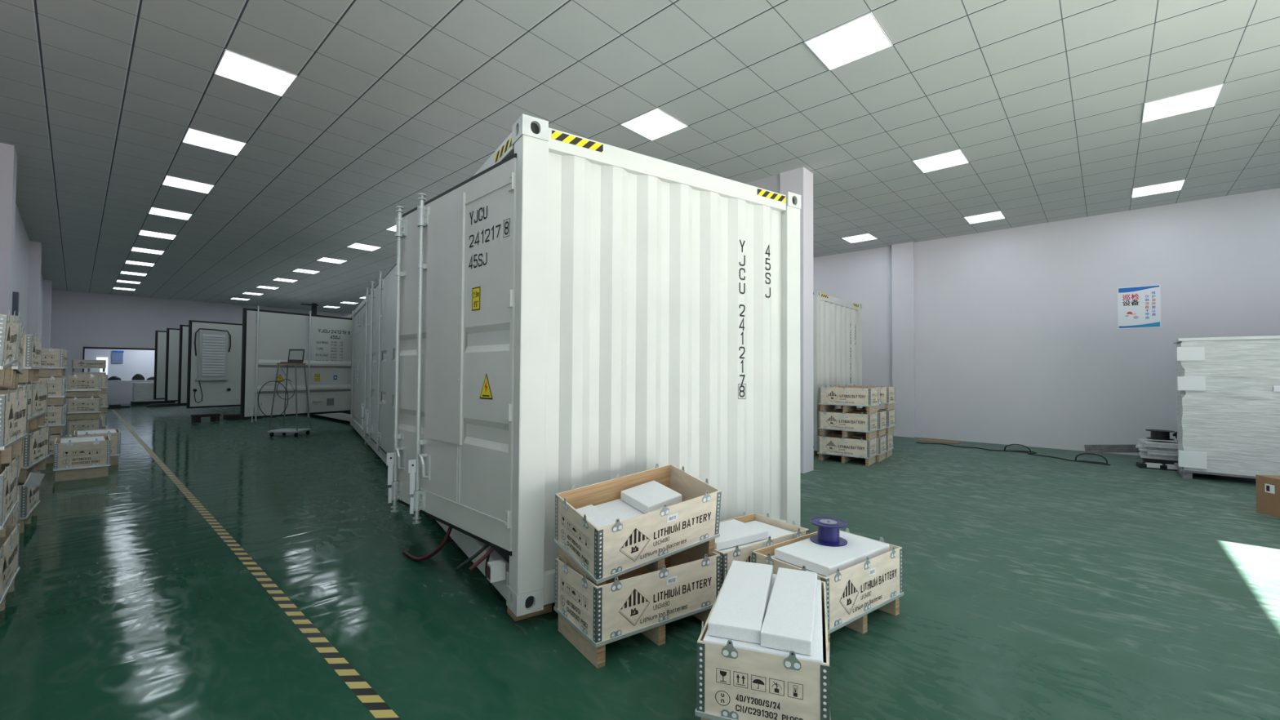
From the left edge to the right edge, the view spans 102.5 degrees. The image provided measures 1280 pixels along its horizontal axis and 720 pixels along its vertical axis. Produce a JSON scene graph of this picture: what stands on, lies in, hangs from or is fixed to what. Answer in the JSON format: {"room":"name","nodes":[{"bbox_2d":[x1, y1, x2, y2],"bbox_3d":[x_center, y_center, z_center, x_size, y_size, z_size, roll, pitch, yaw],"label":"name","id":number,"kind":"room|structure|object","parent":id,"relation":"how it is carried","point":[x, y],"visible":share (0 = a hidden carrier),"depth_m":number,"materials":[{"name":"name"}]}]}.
{"room":"factory warehouse","nodes":[
{"label":"factory warehouse","id":0,"kind":"room"},
{"bbox_2d":[0,142,17,315],"bbox_3d":[-8.973,-0.692,7.200,0.550,4.577,0.180,-1,-2,42],"label":"pillar","id":1,"kind":"structure","parent":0,"point":[8,156],"depth_m":7.08,"materials":[{"name":"paint"}]},
{"bbox_2d":[12,203,43,337],"bbox_3d":[-10.283,-0.680,8.101,35.900,4.577,0.250,-1,-2,42],"label":"wall","id":2,"kind":"structure","parent":0,"point":[21,244],"depth_m":11.11,"materials":[{"name":"paint"}]},
{"bbox_2d":[11,291,19,315],"bbox_3d":[-11.709,-0.801,9.619,0.250,0.930,0.070,-1,-2,42],"label":"strip","id":3,"kind":"object","parent":2,"relation":"attached to","point":[15,295],"visible":0.36,"depth_m":9.55,"materials":[{"name":"blue"}]},
{"bbox_2d":[26,240,41,337],"bbox_3d":[-15.001,-0.606,12.685,0.550,4.577,0.180,-1,-2,42],"label":"pillar","id":4,"kind":"structure","parent":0,"point":[35,247],"depth_m":12.53,"materials":[{"name":"paint"}]},
{"bbox_2d":[41,280,52,348],"bbox_3d":[-21.029,-0.519,18.169,0.550,4.577,0.180,-1,-2,42],"label":"pillar","id":5,"kind":"structure","parent":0,"point":[46,304],"depth_m":18.01,"materials":[{"name":"paint"}]},
{"bbox_2d":[49,289,351,404],"bbox_3d":[-18.593,-0.340,25.340,0.200,4.577,14.470,-1,-2,42],"label":"wall","id":6,"kind":"structure","parent":0,"point":[79,320],"depth_m":21.61,"materials":[{"name":"paint"}]},
{"bbox_2d":[82,346,155,380],"bbox_3d":[-21.252,0.193,22.327,0.150,1.380,4.040,-1,-2,42],"label":"window","id":7,"kind":"structure","parent":6,"relation":"in","point":[122,363],"depth_m":21.72,"materials":[{"name":"clear glass"}]},
{"bbox_2d":[0,0,1279,313],"bbox_3d":[-5.443,-2.866,13.456,35.900,0.100,14.650,-1,-2,42],"label":"ceiling","id":8,"kind":"structure","parent":0,"point":[388,103],"depth_m":6.05,"materials":[{"name":"tile"}]},
{"bbox_2d":[137,229,176,239],"bbox_3d":[-11.120,-2.884,11.834,0.600,0.010,0.600,-1,-2,42],"label":"recessed light","id":9,"kind":"object","parent":8,"relation":"in","point":[145,233],"visible":1,"depth_m":11.82,"materials":[{"name":"white plastic"}]},
{"bbox_2d":[148,206,192,220],"bbox_3d":[-9.345,-2.910,10.219,0.600,0.010,0.600,-1,-2,42],"label":"recessed light","id":10,"kind":"object","parent":8,"relation":"in","point":[153,211],"visible":1,"depth_m":10.20,"materials":[{"name":"white plastic"}]},
{"bbox_2d":[161,174,214,193],"bbox_3d":[-7.570,-2.935,8.604,0.600,0.010,0.600,-1,-2,42],"label":"recessed light","id":11,"kind":"object","parent":8,"relation":"in","point":[169,180],"visible":1,"depth_m":8.60,"materials":[{"name":"white plastic"}]},
{"bbox_2d":[182,127,246,155],"bbox_3d":[-5.795,-2.961,6.989,0.600,0.010,0.600,-1,-2,42],"label":"recessed light","id":12,"kind":"object","parent":8,"relation":"in","point":[192,136],"visible":1,"depth_m":6.97,"materials":[{"name":"white plastic"}]},
{"bbox_2d":[213,48,297,97],"bbox_3d":[-4.020,-2.986,5.374,0.600,0.010,0.600,-1,-2,42],"label":"recessed light","id":13,"kind":"object","parent":8,"relation":"in","point":[232,65],"visible":1,"depth_m":5.36,"materials":[{"name":"white plastic"}]},
{"bbox_2d":[346,242,381,251],"bbox_3d":[-6.923,-2.833,12.881,0.600,0.010,0.600,-1,-2,42],"label":"recessed light","id":14,"kind":"object","parent":8,"relation":"in","point":[358,246],"visible":1,"depth_m":12.87,"materials":[{"name":"white plastic"}]},
{"bbox_2d":[620,107,688,141],"bbox_3d":[0.178,-2.935,6.421,0.600,0.010,0.600,-1,-2,42],"label":"recessed light","id":15,"kind":"object","parent":8,"relation":"in","point":[655,123],"visible":1,"depth_m":6.40,"materials":[{"name":"white plastic"}]},
{"bbox_2d":[746,173,779,193],"bbox_3d":[-0.775,-2.634,10.870,8.280,0.419,0.320,-1,-2,42],"label":"wall","id":16,"kind":"structure","parent":8,"relation":"attached to","point":[771,183],"depth_m":8.10,"materials":[{"name":"grey paint"}]},
{"bbox_2d":[804,11,893,71],"bbox_3d":[1.953,-2.961,4.806,0.600,0.010,0.600,-1,-2,42],"label":"recessed light","id":17,"kind":"object","parent":8,"relation":"in","point":[863,36],"visible":1,"depth_m":4.79,"materials":[{"name":"white plastic"}]},
{"bbox_2d":[841,233,877,243],"bbox_3d":[5.023,-2.783,11.744,0.600,0.010,0.600,-1,-2,42],"label":"recessed light","id":18,"kind":"object","parent":8,"relation":"in","point":[866,237],"visible":1,"depth_m":11.71,"materials":[{"name":"white plastic"}]},
{"bbox_2d":[912,148,968,173],"bbox_3d":[4.376,-2.885,7.467,0.600,0.010,0.600,-1,-2,42],"label":"recessed light","id":19,"kind":"object","parent":8,"relation":"in","point":[954,157],"visible":1,"depth_m":7.45,"materials":[{"name":"white plastic"}]},
{"bbox_2d":[964,210,1004,223],"bbox_3d":[6.798,-2.808,10.129,0.600,0.010,0.600,-1,-2,42],"label":"recessed light","id":20,"kind":"object","parent":8,"relation":"in","point":[993,215],"visible":1,"depth_m":10.12,"materials":[{"name":"white plastic"}]},
{"bbox_2d":[1131,179,1185,198],"bbox_3d":[8.574,-2.834,8.514,0.600,0.010,0.600,-1,-2,42],"label":"recessed light","id":21,"kind":"object","parent":8,"relation":"in","point":[1176,185],"visible":1,"depth_m":8.50,"materials":[{"name":"white plastic"}]},
{"bbox_2d":[1141,83,1223,123],"bbox_3d":[6.151,-2.910,5.852,0.600,0.010,0.600,-1,-2,42],"label":"recessed light","id":22,"kind":"object","parent":8,"relation":"in","point":[1207,97],"visible":1,"depth_m":5.83,"materials":[{"name":"white plastic"}]},
{"bbox_2d":[0,402,1279,719],"bbox_3d":[-6.545,1.835,14.325,38.800,0.120,14.650,-1,-2,42],"label":"floor","id":23,"kind":"structure","parent":0,"point":[1035,587],"depth_m":3.35,"materials":[{"name":"paint"}]},
{"bbox_2d":[0,522,20,611],"bbox_3d":[-4.083,1.301,3.012,0.839,0.463,0.499,-1,-2,45],"label":"crate","id":24,"kind":"object","parent":23,"relation":"on","point":[10,544],"visible":1,"depth_m":3.21,"materials":[{"name":"brown wood"}]},
{"bbox_2d":[0,454,18,537],"bbox_3d":[-4.072,0.849,3.007,0.839,0.463,0.499,-1,-2,43],"label":"crate","id":25,"kind":"object","parent":24,"relation":"on","point":[9,472],"visible":1,"depth_m":3.15,"materials":[{"name":"brown wood"}]},
{"bbox_2d":[0,386,28,471],"bbox_3d":[-4.042,0.397,3.014,0.499,0.463,0.839,2,-2,-44],"label":"crate","id":26,"kind":"object","parent":25,"relation":"on","point":[13,403],"visible":1,"depth_m":3.14,"materials":[{"name":"brown wood"}]},
{"bbox_2d":[0,310,20,385],"bbox_3d":[-4.065,-0.089,3.005,0.856,0.528,0.512,-1,-2,43],"label":"crate","id":27,"kind":"object","parent":26,"relation":"on","point":[9,324],"visible":1,"depth_m":3.13,"materials":[{"name":"brown wood"}]},
{"bbox_2d":[8,501,19,524],"bbox_3d":[-4.723,1.310,3.559,0.839,0.463,0.499,-1,-2,43],"label":"crate","id":28,"kind":"object","parent":23,"relation":"on","point":[16,511],"visible":0.2,"depth_m":3.88,"materials":[{"name":"brown wood"}]},
{"bbox_3d":[-4.725,0.857,3.550,0.839,0.463,0.499,-1,-2,41],"label":"crate","id":29,"kind":"object","parent":28,"relation":"on","visible":0},
{"bbox_2d":[1,383,26,390],"bbox_3d":[-4.703,0.406,3.589,0.839,0.463,0.499,-1,-2,43],"label":"crate","id":30,"kind":"object","parent":29,"relation":"on","point":[22,388],"visible":0.06,"depth_m":3.94,"materials":[{"name":"brown wood"}]},
{"bbox_2d":[0,321,25,390],"bbox_3d":[-4.747,-0.030,3.618,0.852,0.514,0.506,-1,-2,41],"label":"crate","id":31,"kind":"object","parent":30,"relation":"on","point":[16,368],"visible":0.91,"depth_m":3.73,"materials":[{"name":"brown wood"}]},
{"bbox_2d":[17,484,19,502],"bbox_3d":[-5.367,1.318,4.114,0.839,0.463,0.499,-1,-2,40],"label":"crate","id":32,"kind":"object","parent":23,"relation":"on","point":[18,487],"visible":0.12,"depth_m":4.30,"materials":[{"name":"brown wood"}]},
{"bbox_2d":[14,455,20,477],"bbox_3d":[-5.379,0.866,4.124,0.839,0.463,0.499,-1,-2,41],"label":"crate","id":33,"kind":"object","parent":32,"relation":"on","point":[18,456],"visible":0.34,"depth_m":4.43,"materials":[{"name":"brown wood"}]},
{"bbox_2d":[17,381,32,433],"bbox_3d":[-5.369,0.415,4.171,0.839,0.463,0.499,-1,-2,45],"label":"crate","id":34,"kind":"object","parent":33,"relation":"on","point":[29,387],"visible":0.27,"depth_m":4.54,"materials":[{"name":"brown wood"}]},
{"bbox_2d":[22,472,44,487],"bbox_3d":[-5.350,1.060,4.535,0.045,0.179,0.337,1,-2,-35],"label":"sheet","id":35,"kind":"object","parent":32,"relation":"in","point":[33,479],"visible":1,"depth_m":4.52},
{"bbox_2d":[17,470,40,533],"bbox_3d":[-6.007,1.329,4.769,0.499,0.463,0.839,2,-2,-44],"label":"crate","id":36,"kind":"object","parent":23,"relation":"on","point":[29,497],"visible":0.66,"depth_m":4.73,"materials":[{"name":"brown wood"}]},
{"bbox_2d":[17,424,49,483],"bbox_3d":[-6.001,0.878,4.814,0.499,0.463,0.839,1,-2,-41],"label":"crate","id":37,"kind":"object","parent":36,"relation":"on","point":[36,444],"visible":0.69,"depth_m":4.87,"materials":[{"name":"brown wood"}]},
{"bbox_2d":[17,380,48,432],"bbox_3d":[-5.988,0.426,4.806,0.499,0.463,0.839,2,-2,-42],"label":"crate","id":38,"kind":"object","parent":37,"relation":"on","point":[40,390],"visible":0.45,"depth_m":4.96,"materials":[{"name":"brown wood"}]},
{"bbox_2d":[17,333,42,382],"bbox_3d":[-6.009,-0.027,4.793,0.839,0.463,0.499,-1,-2,45],"label":"crate","id":39,"kind":"object","parent":38,"relation":"on","point":[32,359],"visible":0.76,"depth_m":4.75,"materials":[{"name":"brown wood"}]},
{"bbox_2d":[45,433,62,463],"bbox_3d":[-9.626,1.384,8.205,0.839,0.463,0.499,-1,-2,39],"label":"crate","id":40,"kind":"object","parent":23,"relation":"on","point":[52,437],"visible":0.11,"depth_m":8.05,"materials":[{"name":"brown wood"}]},
{"bbox_2d":[37,403,66,434],"bbox_3d":[-9.596,0.933,8.246,0.839,0.463,0.499,-1,-2,43],"label":"crate","id":41,"kind":"object","parent":40,"relation":"on","point":[55,418],"visible":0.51,"depth_m":8.08,"materials":[{"name":"brown wood"}]},
{"bbox_2d":[31,375,66,405],"bbox_3d":[-9.592,0.481,8.240,0.839,0.463,0.499,-1,-2,43],"label":"crate","id":42,"kind":"object","parent":41,"relation":"on","point":[56,385],"visible":0.42,"depth_m":8.07,"materials":[{"name":"brown wood"}]},
{"bbox_2d":[38,346,67,376],"bbox_3d":[-9.604,0.029,8.253,0.839,0.463,0.499,-1,-2,45],"label":"crate","id":43,"kind":"object","parent":42,"relation":"on","point":[54,361],"visible":0.46,"depth_m":8.07,"materials":[{"name":"brown wood"}]},
{"bbox_2d":[53,433,111,481],"bbox_3d":[-7.796,1.338,7.180,0.839,0.533,0.524,-1,-2,42],"label":"crate","id":44,"kind":"object","parent":23,"relation":"on","point":[91,459],"visible":0.99,"depth_m":6.91,"materials":[{"name":"brown wood"}]},
{"bbox_2d":[60,435,105,443],"bbox_3d":[-7.795,1.150,7.185,0.761,0.065,0.421,-1,-2,42],"label":"foam block","id":45,"kind":"object","parent":44,"relation":"in","point":[101,437],"visible":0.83,"depth_m":7.21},
{"bbox_2d":[65,416,102,437],"bbox_3d":[-11.615,1.429,10.738,0.839,0.463,0.499,-1,-2,44],"label":"crate","id":46,"kind":"object","parent":23,"relation":"on","point":[90,424],"visible":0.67,"depth_m":10.44,"materials":[{"name":"brown wood"}]},
{"bbox_2d":[63,395,101,420],"bbox_3d":[-11.617,0.976,10.694,0.839,0.463,0.499,-1,-2,40],"label":"crate","id":47,"kind":"object","parent":46,"relation":"on","point":[77,407],"visible":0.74,"depth_m":10.44,"materials":[{"name":"brown wood"}]},
{"bbox_2d":[65,373,101,397],"bbox_3d":[-11.618,0.524,10.715,0.839,0.463,0.499,-1,-2,42],"label":"crate","id":48,"kind":"object","parent":47,"relation":"on","point":[90,385],"visible":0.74,"depth_m":10.44,"materials":[{"name":"brown wood"}]},
{"bbox_2d":[73,426,120,465],"bbox_3d":[-8.504,1.353,8.037,0.839,0.533,0.499,-1,-2,42],"label":"crate","id":49,"kind":"object","parent":23,"relation":"on","point":[115,446],"visible":0.29,"depth_m":7.90,"materials":[{"name":"brown wood"}]},
{"bbox_2d":[130,382,175,404],"bbox_3d":[-20.480,1.403,21.604,0.900,0.898,1.300,-1,-2,42],"label":"load","id":50,"kind":"object","parent":23,"relation":"on","point":[143,393],"visible":0.56,"depth_m":21.13,"materials":[{"name":"grey plastic"}]},
{"bbox_2d":[191,413,220,422],"bbox_3d":[-12.316,1.644,14.563,0.300,0.200,0.600,-1,-2,37],"label":"block","id":51,"kind":"object","parent":23,"relation":"on","point":[214,417],"visible":1,"depth_m":14.47,"materials":[{"name":"grey"}]},
{"bbox_2d":[111,409,400,719],"bbox_3d":[-8.444,1.638,8.897,28.500,0.001,0.070,-1,-2,42],"label":"tape","id":52,"kind":"object","parent":23,"relation":"on","point":[379,708],"visible":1,"depth_m":3.06,"materials":[{"name":"plastic"}]},
{"bbox_2d":[267,363,311,436],"bbox_3d":[-7.871,0.886,11.575,0.660,1.634,0.500,0,-1,0],"label":"stand","id":53,"kind":"object","parent":23,"relation":"on","point":[284,431],"visible":1,"depth_m":11.42,"materials":[{"name":"grey paint"}]},
{"bbox_2d":[267,428,311,432],"bbox_3d":[-7.875,1.586,11.559,0.660,0.035,0.500,0,-1,0],"label":"shelf","id":54,"kind":"object","parent":53,"relation":"attached to","point":[281,430],"depth_m":11.38,"materials":[{"name":"metal"}]},
{"bbox_2d":[280,349,304,363],"bbox_3d":[-7.864,-0.089,11.627,0.350,0.317,0.299,0,-1,0],"label":"laptop","id":55,"kind":"object","parent":53,"relation":"on","point":[295,356],"visible":1,"depth_m":11.73,"materials":[{"name":"grey"}]},
{"bbox_2d":[402,526,452,560],"bbox_3d":[-1.675,1.363,4.008,0.532,0.409,0.200,0,-1,14],"label":"cable","id":56,"kind":"object","parent":23,"relation":"on","point":[442,544],"visible":0.7,"depth_m":3.90,"materials":[{"name":"black plastic"}]},
{"bbox_2d":[506,603,551,621],"bbox_3d":[-0.682,1.514,3.178,0.238,0.090,0.140,1,-2,-33],"label":"block","id":57,"kind":"object","parent":23,"relation":"on","point":[547,608],"visible":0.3,"depth_m":3.13,"materials":[{"name":"brown wood"}]},
{"bbox_2d":[553,546,720,668],"bbox_3d":[-0.007,1.340,2.997,0.852,0.437,0.492,1,-2,-34],"label":"crate","id":58,"kind":"object","parent":23,"relation":"on","point":[591,616],"visible":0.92,"depth_m":2.78,"materials":[{"name":"brown wood"}]},
{"bbox_2d":[554,463,721,586],"bbox_3d":[-0.005,0.955,2.993,0.883,0.587,0.535,1,-2,-35],"label":"crate","id":59,"kind":"object","parent":58,"relation":"on","point":[604,553],"visible":0.8,"depth_m":2.84,"materials":[{"name":"brown wood"}]},
{"bbox_2d":[576,504,615,528],"bbox_3d":[-0.246,0.922,2.804,0.206,0.162,0.400,1,-2,-38],"label":"foam block","id":60,"kind":"object","parent":59,"relation":"in","point":[593,514],"visible":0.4,"depth_m":2.86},
{"bbox_2d":[594,498,644,521],"bbox_3d":[-0.023,0.917,2.982,0.344,0.168,0.429,1,-2,-36],"label":"foam block","id":61,"kind":"object","parent":59,"relation":"in","point":[615,509],"visible":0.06,"depth_m":3.00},
{"bbox_2d":[620,480,682,513],"bbox_3d":[0.068,0.832,3.115,0.278,0.130,0.264,1,-2,-39],"label":"foam block","id":62,"kind":"object","parent":61,"relation":"on","point":[650,496],"visible":0.8,"depth_m":3.07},
{"bbox_2d":[714,511,808,586],"bbox_3d":[0.689,1.356,3.498,0.839,0.437,0.499,1,-2,-36],"label":"crate","id":63,"kind":"object","parent":23,"relation":"on","point":[744,553],"visible":0.11,"depth_m":3.33,"materials":[{"name":"brown wood"}]},
{"bbox_2d":[718,520,794,552],"bbox_3d":[0.690,1.250,3.500,0.761,0.090,0.421,1,-2,-36],"label":"foam block","id":64,"kind":"object","parent":63,"relation":"in","point":[773,531],"visible":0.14,"depth_m":3.60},
{"bbox_2d":[714,519,768,550],"bbox_3d":[0.580,1.173,3.466,0.461,0.050,0.330,1,-2,-33],"label":"foam block","id":65,"kind":"object","parent":64,"relation":"on","point":[733,532],"visible":0.63,"depth_m":3.40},
{"bbox_2d":[694,568,830,719],"bbox_3d":[0.593,1.329,2.354,0.511,0.437,0.810,0,-1,19],"label":"crate","id":66,"kind":"object","parent":23,"relation":"on","point":[733,683],"visible":0.65,"depth_m":1.99,"materials":[{"name":"brown wood"}]},
{"bbox_2d":[702,573,822,662],"bbox_3d":[0.594,1.174,2.357,0.455,0.088,0.795,0,-1,19],"label":"foam block","id":67,"kind":"object","parent":66,"relation":"in","point":[816,655],"visible":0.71,"depth_m":2.04,"materials":[{"name":"plastic"}]},
{"bbox_2d":[707,560,773,644],"bbox_3d":[0.489,1.101,2.401,0.211,0.054,0.731,0,-1,18],"label":"foam block","id":68,"kind":"object","parent":67,"relation":"on","point":[740,609],"visible":1,"depth_m":2.26,"materials":[{"name":"plastic"}]},
{"bbox_2d":[760,567,817,655],"bbox_3d":[0.685,1.099,2.309,0.190,0.056,0.719,0,-1,21],"label":"foam block","id":69,"kind":"object","parent":67,"relation":"on","point":[788,625],"visible":1,"depth_m":2.16,"materials":[{"name":"plastic"}]},
{"bbox_2d":[779,167,813,473],"bbox_3d":[2.411,-0.603,7.905,0.380,4.577,0.350,-1,-2,42],"label":"pillar","id":70,"kind":"structure","parent":23,"relation":"on","point":[799,181],"depth_m":7.75,"materials":[{"name":"paint"}]},
{"bbox_2d":[751,528,903,652],"bbox_3d":[1.151,1.351,3.141,0.826,0.437,0.514,1,-2,-37],"label":"crate","id":71,"kind":"object","parent":23,"relation":"on","point":[856,591],"visible":0.47,"depth_m":2.96,"materials":[{"name":"brown wood"}]},
{"bbox_2d":[771,555,826,577],"bbox_3d":[1.152,1.235,3.144,0.761,0.068,0.421,1,-2,-37],"label":"foam block","id":72,"kind":"object","parent":71,"relation":"in","point":[773,556],"visible":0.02,"depth_m":3.00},
{"bbox_2d":[774,530,888,576],"bbox_3d":[1.182,1.171,3.148,0.651,0.054,0.371,1,-2,-37],"label":"foam block","id":73,"kind":"object","parent":72,"relation":"on","point":[823,560],"visible":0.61,"depth_m":3.05,"materials":[{"name":"plastic"}]},
{"bbox_2d":[809,516,847,546],"bbox_3d":[1.195,1.085,3.256,0.224,0.121,0.224,0,-1,25],"label":"cable reel","id":74,"kind":"object","parent":73,"relation":"on","point":[828,528],"visible":1,"depth_m":3.21,"materials":[{"name":"blue plastic"}]},
{"bbox_2d":[817,432,877,466],"bbox_3d":[3.501,1.492,8.686,0.839,0.437,0.499,-1,-2,38],"label":"crate","id":75,"kind":"object","parent":23,"relation":"on","point":[847,448],"visible":0.98,"depth_m":8.50,"materials":[{"name":"brown wood"}]},
{"bbox_2d":[817,408,878,439],"bbox_3d":[3.520,1.075,8.696,0.839,0.437,0.499,-1,-2,39],"label":"crate","id":76,"kind":"object","parent":75,"relation":"on","point":[848,423],"visible":0.98,"depth_m":8.51,"materials":[{"name":"brown wood"}]},
{"bbox_2d":[818,385,878,413],"bbox_3d":[3.530,0.657,8.699,0.839,0.437,0.499,-1,-2,39],"label":"crate","id":77,"kind":"object","parent":76,"relation":"on","point":[847,397],"visible":1,"depth_m":8.51,"materials":[{"name":"brown wood"}]},
{"bbox_2d":[830,431,887,462],"bbox_3d":[3.844,1.503,9.052,0.839,0.437,0.499,-1,-2,38],"label":"crate","id":78,"kind":"object","parent":23,"relation":"on","point":[881,442],"visible":0.33,"depth_m":8.77,"materials":[{"name":"brown wood"}]},
{"bbox_2d":[830,408,887,436],"bbox_3d":[3.852,1.085,9.069,0.839,0.437,0.499,-1,-2,38],"label":"crate","id":79,"kind":"object","parent":78,"relation":"on","point":[882,415],"visible":0.35,"depth_m":8.84,"materials":[{"name":"brown wood"}]},
{"bbox_2d":[840,431,893,457],"bbox_3d":[4.157,1.514,9.450,0.839,0.437,0.499,-1,-2,37],"label":"crate","id":80,"kind":"object","parent":23,"relation":"on","point":[889,437],"visible":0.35,"depth_m":9.15,"materials":[{"name":"brown wood"}]},
{"bbox_2d":[840,408,895,434],"bbox_3d":[4.193,1.096,9.455,0.839,0.437,0.499,-1,-2,39],"label":"crate","id":81,"kind":"object","parent":80,"relation":"on","point":[891,414],"visible":0.31,"depth_m":9.14,"materials":[{"name":"brown wood"}]},
{"bbox_2d":[840,384,895,410],"bbox_3d":[4.187,0.678,9.457,0.839,0.437,0.499,-1,-2,39],"label":"crate","id":82,"kind":"object","parent":81,"relation":"on","point":[886,393],"visible":0.34,"depth_m":9.08,"materials":[{"name":"brown wood"}]},
{"bbox_2d":[915,441,1111,465],"bbox_3d":[7.043,1.749,9.875,0.589,0.017,3.165,1,-2,-34],"label":"cable","id":83,"kind":"object","parent":23,"relation":"on","point":[1033,453],"visible":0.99,"depth_m":9.77,"materials":[{"name":"black plastic"}]},
{"bbox_2d":[1084,444,1139,452],"bbox_3d":[8.640,1.603,9.293,0.910,0.232,0.054,-1,-2,38],"label":"board","id":84,"kind":"object","parent":23,"relation":"on","point":[1116,447],"visible":0.64,"depth_m":9.32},
{"bbox_2d":[1142,457,1177,464],"bbox_3d":[8.687,1.670,8.289,0.800,0.130,0.560,-1,-2,42],"label":"pallet","id":85,"kind":"object","parent":23,"relation":"on","point":[1144,460],"visible":0.21,"depth_m":8.24,"materials":[{"name":"black plastic"}]},
{"bbox_2d":[1138,452,1177,461],"bbox_3d":[8.690,1.583,8.323,0.840,0.036,0.590,-1,-2,42],"label":"bundle","id":86,"kind":"object","parent":85,"relation":"on","point":[1142,455],"visible":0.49,"depth_m":8.26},
{"bbox_2d":[1139,450,1177,458],"bbox_3d":[8.734,1.546,8.318,0.840,0.036,0.590,-1,-2,36],"label":"bundle","id":87,"kind":"object","parent":86,"relation":"on","point":[1144,452],"visible":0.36,"depth_m":8.26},
{"bbox_2d":[1145,451,1177,456],"bbox_3d":[8.718,1.507,8.264,0.840,0.036,0.590,-1,-2,39],"label":"bundle","id":88,"kind":"object","parent":87,"relation":"on","point":[1147,452],"visible":0.22,"depth_m":8.20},
{"bbox_2d":[1138,448,1177,453],"bbox_3d":[8.691,1.470,8.326,0.590,0.036,0.840,2,-2,-43],"label":"bundle","id":89,"kind":"object","parent":88,"relation":"on","point":[1140,449],"visible":0.27,"depth_m":8.26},
{"bbox_2d":[1135,442,1177,451],"bbox_3d":[8.687,1.434,8.364,0.590,0.036,0.840,2,-2,-42],"label":"bundle","id":90,"kind":"object","parent":89,"relation":"on","point":[1139,445],"visible":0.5,"depth_m":8.33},
{"bbox_2d":[1140,442,1177,448],"bbox_3d":[8.689,1.395,8.293,0.840,0.036,0.590,-1,-2,41],"label":"bundle","id":91,"kind":"object","parent":90,"relation":"on","point":[1142,444],"visible":0.34,"depth_m":8.22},
{"bbox_2d":[1137,439,1177,446],"bbox_3d":[8.704,1.358,8.317,0.840,0.036,0.590,-1,-2,35],"label":"bundle","id":92,"kind":"object","parent":91,"relation":"on","point":[1147,442],"visible":0.51,"depth_m":8.31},
{"bbox_2d":[1145,429,1174,440],"bbox_3d":[8.542,1.228,8.433,0.340,0.142,0.340,-1,-2,42],"label":"spool","id":93,"kind":"object","parent":92,"relation":"on","point":[1157,434],"visible":1,"depth_m":8.36,"materials":[{"name":"black plastic"}]},
{"bbox_2d":[1173,335,1279,479],"bbox_3d":[9.090,0.690,6.878,2.665,2.030,0.825,-1,-2,42],"label":"load","id":94,"kind":"object","parent":23,"relation":"on","point":[1228,391],"visible":1,"depth_m":7.17,"materials":[{"name":"white plastic"}]},
{"bbox_2d":[1255,475,1279,517],"bbox_3d":[7.060,1.453,5.253,0.752,0.405,0.620,0,-1,10],"label":"cardboard box","id":95,"kind":"object","parent":23,"relation":"on","point":[1268,486],"visible":1,"depth_m":5.50,"materials":[{"name":"brown"}]},
{"bbox_3d":[-19.930,1.568,18.548,0.499,0.435,0.839,-1,-2,43],"label":"crate","id":96,"kind":"object","parent":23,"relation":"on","visible":0},
{"bbox_3d":[-19.939,1.117,18.566,0.499,0.435,0.839,-1,-2,42],"label":"crate","id":97,"kind":"object","parent":96,"relation":"on","visible":0},
{"bbox_2d":[71,372,106,375],"bbox_3d":[-19.933,0.665,18.572,0.499,0.435,0.839,-1,-2,42],"label":"crate","id":98,"kind":"object","parent":97,"relation":"on","point":[73,373],"visible":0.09,"depth_m":18.40,"materials":[{"name":"brown wood"}]},
{"bbox_2d":[71,359,106,372],"bbox_3d":[-19.941,0.213,18.579,0.499,0.435,0.839,-1,-2,42],"label":"crate","id":99,"kind":"object","parent":98,"relation":"on","point":[88,364],"visible":1,"depth_m":18.42,"materials":[{"name":"brown wood"}]},
{"bbox_3d":[-5.412,1.735,14.213,0.238,0.090,0.140,1,-2,-33],"label":"block","id":100,"kind":"object","parent":23,"relation":"on","visible":0},
{"bbox_2d":[350,113,800,616],"bbox_3d":[-3.218,0.126,8.594,2.912,2.896,12.198,1,-2,-33],"label":"shipping container","id":101,"kind":"object","parent":100,"relation":"on","point":[578,311],"visible":0.99,"depth_m":3.50,"materials":[{"name":"metal"}]},
{"bbox_3d":[-7.391,1.708,13.575,0.140,0.090,0.238,-1,-2,42],"label":"block","id":102,"kind":"object","parent":23,"relation":"on","visible":0},
{"bbox_2d":[153,306,352,422],"bbox_3d":[-11.883,0.264,17.069,12.873,2.896,5.547,-1,-2,42],"label":"shipping container","id":103,"kind":"object","parent":102,"relation":"on","point":[198,364],"visible":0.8,"depth_m":12.85,"materials":[{"name":"metal"}]},
{"bbox_3d":[4.568,1.725,10.967,0.140,0.090,0.238,-1,-2,42],"label":"block","id":104,"kind":"object","parent":23,"relation":"on","visible":0},
{"bbox_2d":[813,289,862,450],"bbox_3d":[-0.598,0.270,14.166,12.198,2.896,2.446,-1,-2,41],"label":"shipping container","id":105,"kind":"object","parent":104,"relation":"on","point":[837,322],"visible":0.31,"depth_m":9.94,"materials":[{"name":"metal"}]},
{"bbox_2d":[891,241,915,437],"bbox_3d":[6.245,-0.481,12.169,0.470,4.577,0.120,-1,-2,42],"label":"pillar","id":106,"kind":"structure","parent":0,"point":[903,273],"depth_m":12.11,"materials":[{"name":"paint"}]},
{"bbox_2d":[813,187,1279,455],"bbox_3d":[-0.646,-0.377,18.689,35.900,4.577,0.250,-1,-2,42],"label":"wall","id":107,"kind":"structure","parent":0,"point":[1019,340],"depth_m":10.22,"materials":[{"name":"paint"}]},
{"bbox_2d":[1117,284,1160,328],"bbox_3d":[9.251,-0.980,9.521,0.570,0.775,0.009,-1,-2,42],"label":"poster","id":108,"kind":"object","parent":107,"relation":"attached to","point":[1138,307],"visible":1,"depth_m":9.51,"materials":[{"name":"white paper"}]},
{"bbox_2d":[1122,291,1155,319],"bbox_3d":[9.248,-1.002,9.518,0.443,0.503,0.001,-1,-2,42],"label":"print","id":109,"kind":"object","parent":108,"relation":"attached to","point":[1132,303],"depth_m":9.55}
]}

